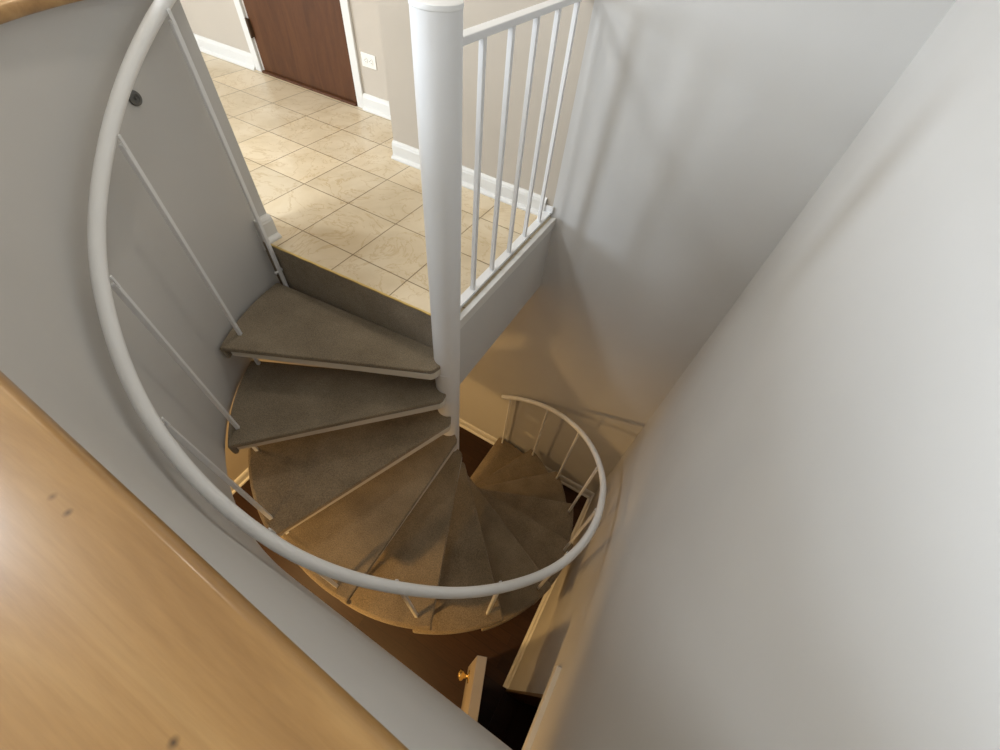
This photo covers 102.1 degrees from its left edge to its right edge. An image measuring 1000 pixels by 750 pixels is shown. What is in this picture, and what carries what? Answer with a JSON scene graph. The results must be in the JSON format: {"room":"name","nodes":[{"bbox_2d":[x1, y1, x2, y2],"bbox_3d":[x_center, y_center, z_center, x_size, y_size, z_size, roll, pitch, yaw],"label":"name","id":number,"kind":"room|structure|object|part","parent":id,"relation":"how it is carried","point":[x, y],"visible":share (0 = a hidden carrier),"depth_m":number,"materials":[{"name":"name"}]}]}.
{"room":"spiral staircase","nodes":[
{"label":"spiral staircase","id":0,"kind":"room"},
{"bbox_2d":[0,0,511,749],"bbox_3d":[-0.719,0.122,1.079,0.683,1.314,2.414,-25,59,-23],"label":"wall","id":1,"kind":"structure","parent":0,"point":[59,66],"depth_m":1.08,"materials":[{"name":"grey paint"}]},
{"bbox_2d":[129,90,141,105],"bbox_3d":[-1.101,-0.836,1.221,0.012,0.042,0.042,15,53,5],"label":"bumper cover","id":2,"kind":"object","parent":1,"relation":"attached to","point":[135,98],"visible":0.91,"depth_m":1.22,"materials":[{"name":"grey"}]},
{"bbox_2d":[0,0,408,749],"bbox_3d":[-0.664,-0.284,0.547,0.714,0.028,2.459,-24,59,-22],"label":"wall cap","id":3,"kind":"object","parent":1,"relation":"on","point":[116,633],"visible":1,"depth_m":0.24,"materials":[{"name":"brown wood"}]},
{"bbox_2d":[253,213,266,241],"bbox_3d":[-1.058,-0.663,1.819,0.014,0.104,0.072,27,55,14],"label":"trim","id":4,"kind":"structure","parent":1,"relation":"attached to","point":[266,213],"depth_m":1.79,"materials":[{"name":"white paint"}]},
{"bbox_2d":[255,230,265,250],"bbox_3d":[-1.084,-0.610,1.832,0.005,0.105,0.008,27,55,14],"label":"trim","id":5,"kind":"structure","parent":1,"relation":"attached to","point":[257,232],"depth_m":1.83,"materials":[{"name":"white paint"}]},
{"bbox_2d":[255,214,281,243],"bbox_3d":[-1.036,-0.652,1.812,0.036,0.105,0.072,27,55,14],"label":"baseboard","id":6,"kind":"structure","parent":1,"relation":"attached to","point":[267,221],"depth_m":1.82,"materials":[{"name":"white paint"}]},
{"bbox_2d":[263,242,432,347],"bbox_3d":[-0.684,-0.281,1.927,0.944,0.456,0.009,24,54,12],"label":"stair riser","id":7,"kind":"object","parent":1,"relation":"attached to","point":[302,276],"depth_m":1.82,"materials":[{"name":"beige carpet"}]},
{"bbox_2d":[271,244,430,315],"bbox_3d":[-0.653,-0.414,1.740,0.890,0.006,0.010,24,54,12],"label":"trim","id":8,"kind":"structure","parent":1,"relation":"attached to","point":[272,245],"depth_m":1.73,"materials":[{"name":"gold metal"}]},
{"bbox_2d":[180,0,388,100],"bbox_3d":[-1.996,-3.236,2.193,4.170,2.450,0.120,27,55,14],"label":"wall","id":9,"kind":"structure","parent":0,"point":[216,20],"depth_m":2.69,"materials":[{"name":"beige paint"}]},
{"bbox_2d":[193,33,255,70],"bbox_3d":[-2.881,-2.857,3.294,2.440,0.095,0.036,27,55,14],"label":"baseboard","id":10,"kind":"structure","parent":9,"relation":"attached to","point":[242,58],"depth_m":3.07,"materials":[{"name":"white paint"}]},
{"bbox_2d":[233,0,363,107],"bbox_3d":[-1.258,-2.740,2.110,1.042,2.110,0.138,27,55,14],"label":"trim","id":11,"kind":"structure","parent":9,"relation":"attached to","point":[345,6],"depth_m":2.67,"materials":[{"name":"white paint"}]},
{"bbox_2d":[243,0,356,101],"bbox_3d":[-1.298,-2.681,2.098,0.904,2.018,0.113,27,55,14],"label":"door","id":12,"kind":"structure","parent":9,"relation":"in","point":[303,41],"depth_m":2.70,"materials":[{"name":"brown wood"}]},
{"bbox_2d":[262,70,357,105],"bbox_3d":[-1.361,-2.090,2.926,0.898,0.014,0.095,27,55,14],"label":"trim","id":13,"kind":"structure","parent":9,"relation":"attached to","point":[267,72],"depth_m":2.89,"materials":[{"name":"brown wood"}]},
{"bbox_2d":[361,52,376,69],"bbox_3d":[-0.825,-1.972,2.539,0.116,0.074,0.009,27,55,14],"label":"wall outlet","id":14,"kind":"object","parent":9,"relation":"attached to","point":[368,60],"visible":1,"depth_m":2.54,"materials":[{"name":"beige plastic"}]},
{"bbox_2d":[363,93,390,119],"bbox_3d":[-0.677,-1.728,2.673,0.583,0.095,0.036,27,55,14],"label":"baseboard","id":15,"kind":"structure","parent":9,"relation":"attached to","point":[380,107],"depth_m":2.71,"materials":[{"name":"white paint"}]},
{"bbox_2d":[225,359,345,480],"bbox_3d":[-2.948,1.028,2.387,0.120,2.234,5.450,27,55,14],"label":"wall","id":16,"kind":"structure","parent":0,"point":[236,464],"depth_m":3.67,"materials":[{"name":"beige paint"}]},
{"bbox_2d":[230,468,248,494],"bbox_3d":[-2.976,1.710,3.209,0.036,0.100,5.432,27,55,14],"label":"baseboard","id":17,"kind":"structure","parent":16,"relation":"attached to","point":[243,478],"depth_m":3.81,"materials":[{"name":"white paint"}]},
{"bbox_2d":[201,52,550,312],"bbox_3d":[-2.720,-0.106,1.292,6.125,0.012,5.965,27,55,14],"label":"floor","id":18,"kind":"structure","parent":0,"point":[321,166],"depth_m":2.16,"materials":[{"name":"beige tile"}]},
{"bbox_2d":[460,0,581,308],"bbox_3d":[0.071,-0.826,1.554,0.046,0.887,0.909,27,55,14],"label":"landing railing","id":19,"kind":"object","parent":18,"relation":"on","point":[480,32],"visible":0.89,"depth_m":1.43,"materials":[{"name":"white metal"}]},
{"bbox_3d":[0.030,-0.565,1.902,0.038,0.014,0.908,27,55,14],"label":"rail","id":20,"kind":"part","parent":19,"relation":"part of","materials":[{"name":"white paint"}]},
{"bbox_3d":[0.105,-1.088,1.211,0.036,0.019,0.908,27,55,14],"label":"rail","id":21,"kind":"part","parent":19,"relation":"part of","materials":[{"name":"white metal"}]},
{"bbox_2d":[233,426,586,749],"bbox_3d":[-2.637,1.940,3.197,7.150,0.100,5.450,27,55,14],"label":"floor","id":22,"kind":"structure","parent":0,"point":[438,660],"depth_m":3.22,"materials":[{"name":"brown wood"}]},
{"bbox_2d":[87,0,605,634],"bbox_3d":[-0.261,0.404,2.240,1.910,3.673,1.672,-10,55,-13],"label":"spiral staircase","id":23,"kind":"structure","parent":22,"relation":"on","point":[359,479],"depth_m":1.84,"materials":[{"name":"white paint"}]},
{"bbox_2d":[460,229,552,383],"bbox_3d":[-2.739,0.033,1.475,6.125,0.448,5.965,27,55,14],"label":"wall","id":24,"kind":"structure","parent":0,"point":[492,318],"depth_m":2.06,"materials":[{"name":"grey paint"}]},
{"bbox_2d":[377,0,955,492],"bbox_3d":[0.334,-0.792,2.284,2.180,5.144,0.120,27,55,14],"label":"wall","id":25,"kind":"structure","parent":0,"point":[700,132],"depth_m":1.78,"materials":[{"name":"grey paint"}]},
{"bbox_2d":[391,140,547,215],"bbox_3d":[-0.198,-1.102,2.249,1.003,0.095,0.036,27,55,14],"label":"baseboard","id":26,"kind":"structure","parent":25,"relation":"attached to","point":[403,153],"depth_m":2.22,"materials":[{"name":"white paint"}]},
{"bbox_2d":[460,217,555,328],"bbox_3d":[0.050,-0.507,1.917,0.025,0.058,0.950,27,55,14],"label":"trim","id":27,"kind":"structure","parent":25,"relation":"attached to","point":[483,296],"depth_m":1.86,"materials":[{"name":"white paint"}]},
{"bbox_2d":[508,0,999,749],"bbox_3d":[-0.161,1.515,0.481,0.120,5.144,5.450,27,55,14],"label":"wall","id":28,"kind":"structure","parent":0,"point":[798,548],"depth_m":0.69,"materials":[{"name":"grey paint"}]},
{"bbox_2d":[457,655,486,721],"bbox_3d":[-0.244,2.034,2.207,0.119,1.742,0.772,10,53,2],"label":"door","id":29,"kind":"structure","parent":28,"relation":"in","point":[474,677],"depth_m":1.72,"materials":[{"name":"beige paint"}]},
{"bbox_3d":[-0.212,1.750,2.353,0.069,0.064,0.064,10,53,2],"label":"knob","id":30,"kind":"part","parent":29,"relation":"part of","materials":[{"name":"gold metal"}]},
{"bbox_2d":[487,691,519,741],"bbox_3d":[-0.099,2.677,2.839,0.132,0.012,0.765,27,55,14],"label":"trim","id":31,"kind":"structure","parent":28,"relation":"attached to","point":[500,722],"depth_m":2.97,"materials":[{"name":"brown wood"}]},
{"bbox_2d":[506,689,542,706],"bbox_3d":[-0.020,2.152,2.142,0.128,1.764,0.794,27,55,14],"label":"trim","id":32,"kind":"structure","parent":28,"relation":"attached to","point":[534,699],"depth_m":2.33,"materials":[{"name":"wood"}]},
{"bbox_2d":[522,665,560,749],"bbox_3d":[0.009,1.557,1.448,0.021,0.060,0.960,27,55,14],"label":"trim","id":33,"kind":"structure","parent":28,"relation":"attached to","point":[547,694],"depth_m":1.61,"materials":[{"name":"white paint"}]},
{"bbox_2d":[503,495,593,688],"bbox_3d":[0.472,1.777,3.527,0.036,0.100,1.737,27,55,14],"label":"baseboard","id":34,"kind":"structure","parent":28,"relation":"attached to","point":[543,602],"depth_m":3.31,"materials":[{"name":"white paint"}]},
{"bbox_3d":[-2.485,-1.296,4.198,4.065,2.234,0.120,27,55,14],"label":"wall","id":35,"kind":"structure","parent":0,"visible":0},
{"bbox_2d":[459,418,594,497],"bbox_3d":[-0.361,0.552,4.367,2.965,0.100,0.036,27,55,14],"label":"baseboard","id":36,"kind":"structure","parent":35,"relation":"attached to","point":[483,435],"depth_m":4.26,"materials":[{"name":"white paint"}]}
]}

